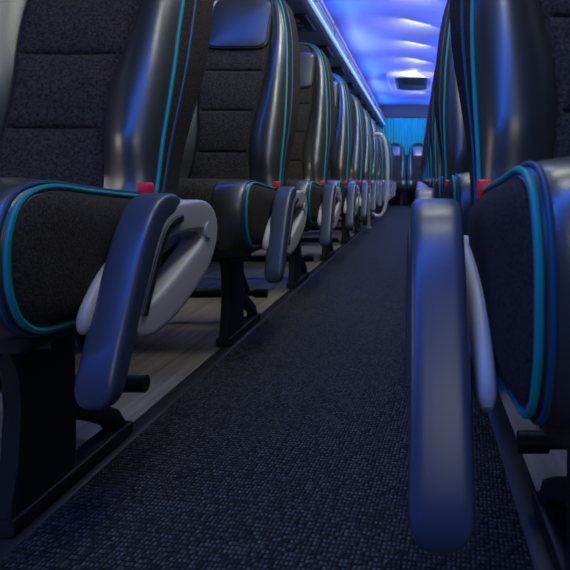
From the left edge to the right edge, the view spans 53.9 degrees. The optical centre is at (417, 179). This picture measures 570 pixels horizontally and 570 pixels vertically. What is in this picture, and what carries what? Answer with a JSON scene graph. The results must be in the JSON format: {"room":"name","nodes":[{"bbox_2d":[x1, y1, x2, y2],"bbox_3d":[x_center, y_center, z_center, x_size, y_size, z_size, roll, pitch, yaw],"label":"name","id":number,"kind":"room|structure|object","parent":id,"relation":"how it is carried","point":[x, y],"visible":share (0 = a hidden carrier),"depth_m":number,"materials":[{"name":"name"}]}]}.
{"room":"vehicle interior","nodes":[
{"label":"vehicle interior","id":0,"kind":"room"},
{"bbox_2d":[323,0,446,104],"bbox_3d":[-0.185,-1.511,4.575,2.450,0.098,12.350,0,0,0],"label":"ceiling","id":1,"kind":"structure","parent":0,"point":[382,37],"depth_m":5.64,"materials":[{"name":"grey"}]},
{"bbox_2d":[386,72,433,91],"bbox_3d":[-0.080,-1.480,8.150,0.740,0.060,1.340,0,0,0],"label":"roof hatch","id":2,"kind":"object","parent":1,"relation":"attached to","point":[397,81],"visible":0.84,"depth_m":7.89,"materials":[{"name":"white plastic"}]},
{"bbox_2d":[378,105,428,202],"bbox_3d":[-0.185,-0.510,10.780,2.450,2.080,0.060,0,0,0],"label":"wall","id":3,"kind":"structure","parent":0,"point":[408,196],"depth_m":10.75,"materials":[{"name":"grey"}]},
{"bbox_2d":[379,117,426,154],"bbox_3d":[-0.185,-0.881,10.700,1.430,0.762,0.056,0,0,0],"label":"curtain","id":4,"kind":"object","parent":3,"relation":"attached to","point":[406,131],"visible":0.4,"depth_m":10.70,"materials":[{"name":"teal fabric"}]},
{"bbox_3d":[-0.185,0.506,4.575,2.450,0.048,12.350,0,0,0],"label":"floor","id":5,"kind":"structure","parent":0,"visible":0},
{"bbox_2d":[0,203,389,450],"bbox_3d":[-0.980,0.476,4.575,0.853,0.012,12.342,0,0,0],"label":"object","id":6,"kind":"structure","parent":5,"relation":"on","point":[169,355],"depth_m":1.56,"materials":[{"name":"grey wood"}]},
{"bbox_2d":[0,0,216,537],"bbox_3d":[-0.827,-0.129,0.906,0.927,1.188,0.688,0,0,0],"label":"seat","id":7,"kind":"object","parent":6,"relation":"on","point":[100,250],"visible":1,"depth_m":0.83,"materials":[{"name":"fabric"}]},
{"bbox_2d":[0,203,391,560],"bbox_3d":[-0.534,0.474,4.575,0.038,0.015,12.342,0,0,0],"label":"trim","id":8,"kind":"structure","parent":6,"relation":"attached to","point":[140,424],"depth_m":1.07,"materials":[{"name":"black"}]},
{"bbox_2d":[177,0,306,345],"bbox_3d":[-0.827,-0.129,1.706,0.927,1.188,0.688,0,0,0],"label":"seat","id":9,"kind":"object","parent":6,"relation":"on","point":[238,147],"visible":0.77,"depth_m":1.73,"materials":[{"name":"fabric"}]},
{"bbox_2d":[211,43,341,287],"bbox_3d":[-0.827,-0.129,2.506,0.927,1.188,0.688,0,0,0],"label":"seat","id":10,"kind":"object","parent":6,"relation":"on","point":[309,162],"visible":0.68,"depth_m":2.53,"materials":[{"name":"fabric"}]},
{"bbox_2d":[301,74,359,259],"bbox_3d":[-0.827,-0.129,3.306,0.927,1.188,0.688,0,0,0],"label":"seat","id":11,"kind":"object","parent":6,"relation":"on","point":[343,145],"visible":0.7,"depth_m":3.33,"materials":[{"name":"fabric"}]},
{"bbox_2d":[309,94,370,243],"bbox_3d":[-0.827,-0.129,4.106,0.927,1.188,0.688,0,0,0],"label":"seat","id":12,"kind":"object","parent":6,"relation":"on","point":[359,151],"visible":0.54,"depth_m":4.12,"materials":[{"name":"fabric"}]},
{"bbox_2d":[338,108,378,232],"bbox_3d":[-0.827,-0.129,4.906,0.927,1.188,0.688,0,0,0],"label":"seat","id":13,"kind":"object","parent":6,"relation":"on","point":[369,159],"visible":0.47,"depth_m":4.92,"materials":[{"name":"fabric"}]},
{"bbox_2d":[339,118,383,224],"bbox_3d":[-0.827,-0.129,5.706,0.927,1.188,0.688,0,0,0],"label":"seat","id":14,"kind":"object","parent":6,"relation":"on","point":[374,178],"visible":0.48,"depth_m":5.72,"materials":[{"name":"fabric"}]},
{"bbox_2d":[359,126,385,219],"bbox_3d":[-0.827,-0.129,6.506,0.927,1.188,0.688,0,0,0],"label":"seat","id":15,"kind":"object","parent":6,"relation":"on","point":[382,150],"visible":0.2,"depth_m":6.55,"materials":[{"name":"fabric"}]},
{"bbox_2d":[359,132,390,213],"bbox_3d":[-0.827,-0.129,7.306,0.927,1.188,0.688,0,0,0],"label":"seat","id":16,"kind":"object","parent":6,"relation":"on","point":[384,172],"visible":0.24,"depth_m":7.17,"materials":[{"name":"fabric"}]},
{"bbox_2d":[380,136,393,211],"bbox_3d":[-0.827,-0.129,8.106,0.927,1.188,0.688,0,0,0],"label":"seat","id":17,"kind":"object","parent":6,"relation":"on","point":[388,145],"visible":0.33,"depth_m":8.15,"materials":[{"name":"fabric"}]},
{"bbox_2d":[388,140,395,196],"bbox_3d":[-0.827,-0.129,8.906,0.927,1.188,0.688,0,0,0],"label":"seat","id":18,"kind":"object","parent":6,"relation":"on","point":[392,159],"visible":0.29,"depth_m":8.97,"materials":[{"name":"fabric"}]},
{"bbox_2d":[0,203,534,569],"bbox_3d":[-0.187,0.476,4.575,0.656,0.012,12.342,0,0,0],"label":"carpet runner","id":19,"kind":"object","parent":5,"relation":"on","point":[291,451],"visible":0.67,"depth_m":0.87,"materials":[{"name":"carpet"}]},
{"bbox_2d":[366,132,388,227],"bbox_3d":[-0.395,0.001,5.220,0.230,0.936,0.060,0,0,0],"label":"grab rail","id":20,"kind":"object","parent":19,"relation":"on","point":[381,135],"visible":0.66,"depth_m":5.21,"materials":[{"name":"grey plastic"}]},
{"bbox_2d":[391,143,406,204],"bbox_3d":[-0.439,-0.129,10.048,0.470,1.189,0.700,0,0,0],"label":"seat","id":21,"kind":"object","parent":19,"relation":"on","point":[399,171],"visible":0.54,"depth_m":10.10,"materials":[{"name":"fabric"}]},
{"bbox_2d":[407,143,422,190],"bbox_3d":[0.016,-0.129,10.048,0.470,1.189,0.700,0,0,0],"label":"seat","id":22,"kind":"object","parent":19,"relation":"on","point":[414,172],"visible":0.6,"depth_m":10.12,"materials":[{"name":"fabric"}]},
{"bbox_2d":[496,375,566,506],"bbox_3d":[0.608,0.476,4.575,0.857,0.012,12.342,0,0,0],"label":"platform","id":23,"kind":"object","parent":5,"relation":"on","point":[540,467],"visible":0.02,"depth_m":0.91,"materials":[{"name":"grey wood"}]},
{"bbox_2d":[417,143,425,183],"bbox_3d":[0.459,-0.129,5.484,0.939,1.188,0.688,0,0,0],"label":"seat","id":24,"kind":"object","parent":23,"relation":"on","point":[423,143],"visible":0.06,"depth_m":5.54,"materials":[{"name":"fabric"}]},
{"bbox_2d":[418,129,427,184],"bbox_3d":[0.459,-0.129,4.684,0.939,1.188,0.688,0,0,0],"label":"seat","id":25,"kind":"object","parent":23,"relation":"on","point":[425,129],"visible":0.05,"depth_m":4.75,"materials":[{"name":"fabric"}]},
{"bbox_2d":[417,116,429,187],"bbox_3d":[0.459,-0.129,3.884,0.939,1.188,0.688,0,0,0],"label":"seat","id":26,"kind":"object","parent":23,"relation":"on","point":[426,155],"visible":0.12,"depth_m":3.94,"materials":[{"name":"fabric"}]},
{"bbox_2d":[422,151,424,183],"bbox_3d":[0.459,-0.129,6.284,0.939,1.188,0.688,0,0,0],"label":"seat","id":27,"kind":"object","parent":23,"relation":"on","point":[422,151],"visible":0.05,"depth_m":6.36,"materials":[{"name":"fabric"}]},
{"bbox_2d":[417,96,434,187],"bbox_3d":[0.459,-0.129,3.084,0.939,1.188,0.688,0,0,0],"label":"seat","id":28,"kind":"object","parent":23,"relation":"on","point":[430,160],"visible":0.06,"depth_m":3.13,"materials":[{"name":"fabric"}]},
{"bbox_2d":[416,65,442,197],"bbox_3d":[0.459,-0.129,2.284,0.939,1.188,0.688,0,0,0],"label":"seat","id":29,"kind":"object","parent":23,"relation":"on","point":[433,135],"visible":0.11,"depth_m":2.32,"materials":[{"name":"fabric"}]},
{"bbox_2d":[415,0,499,374],"bbox_3d":[0.459,-0.129,1.484,0.939,1.188,0.688,0,0,0],"label":"seat","id":30,"kind":"object","parent":23,"relation":"on","point":[448,112],"visible":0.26,"depth_m":1.50,"materials":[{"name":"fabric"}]},
{"bbox_2d":[405,0,569,569],"bbox_3d":[0.459,-0.129,0.684,0.939,1.188,0.688,0,0,0],"label":"seat","id":31,"kind":"object","parent":23,"relation":"on","point":[508,277],"visible":1,"depth_m":0.46,"materials":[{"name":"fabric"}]},
{"bbox_2d":[468,321,555,569],"bbox_3d":[0.160,0.474,4.575,0.038,0.015,12.342,0,0,0],"label":"trim","id":32,"kind":"structure","parent":23,"relation":"attached to","point":[520,481],"depth_m":0.83,"materials":[{"name":"black"}]},
{"bbox_3d":[-1.440,-0.510,4.575,0.060,2.080,12.350,0,0,0],"label":"wall","id":33,"kind":"structure","parent":0,"visible":0},
{"bbox_2d":[284,0,385,126],"bbox_3d":[-1.017,-1.139,4.520,0.774,0.226,12.220,0,0,0],"label":"luggage rack","id":34,"kind":"object","parent":33,"relation":"attached to","point":[315,25],"visible":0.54,"depth_m":4.26,"materials":[{"name":"grey plastic"}]}
]}

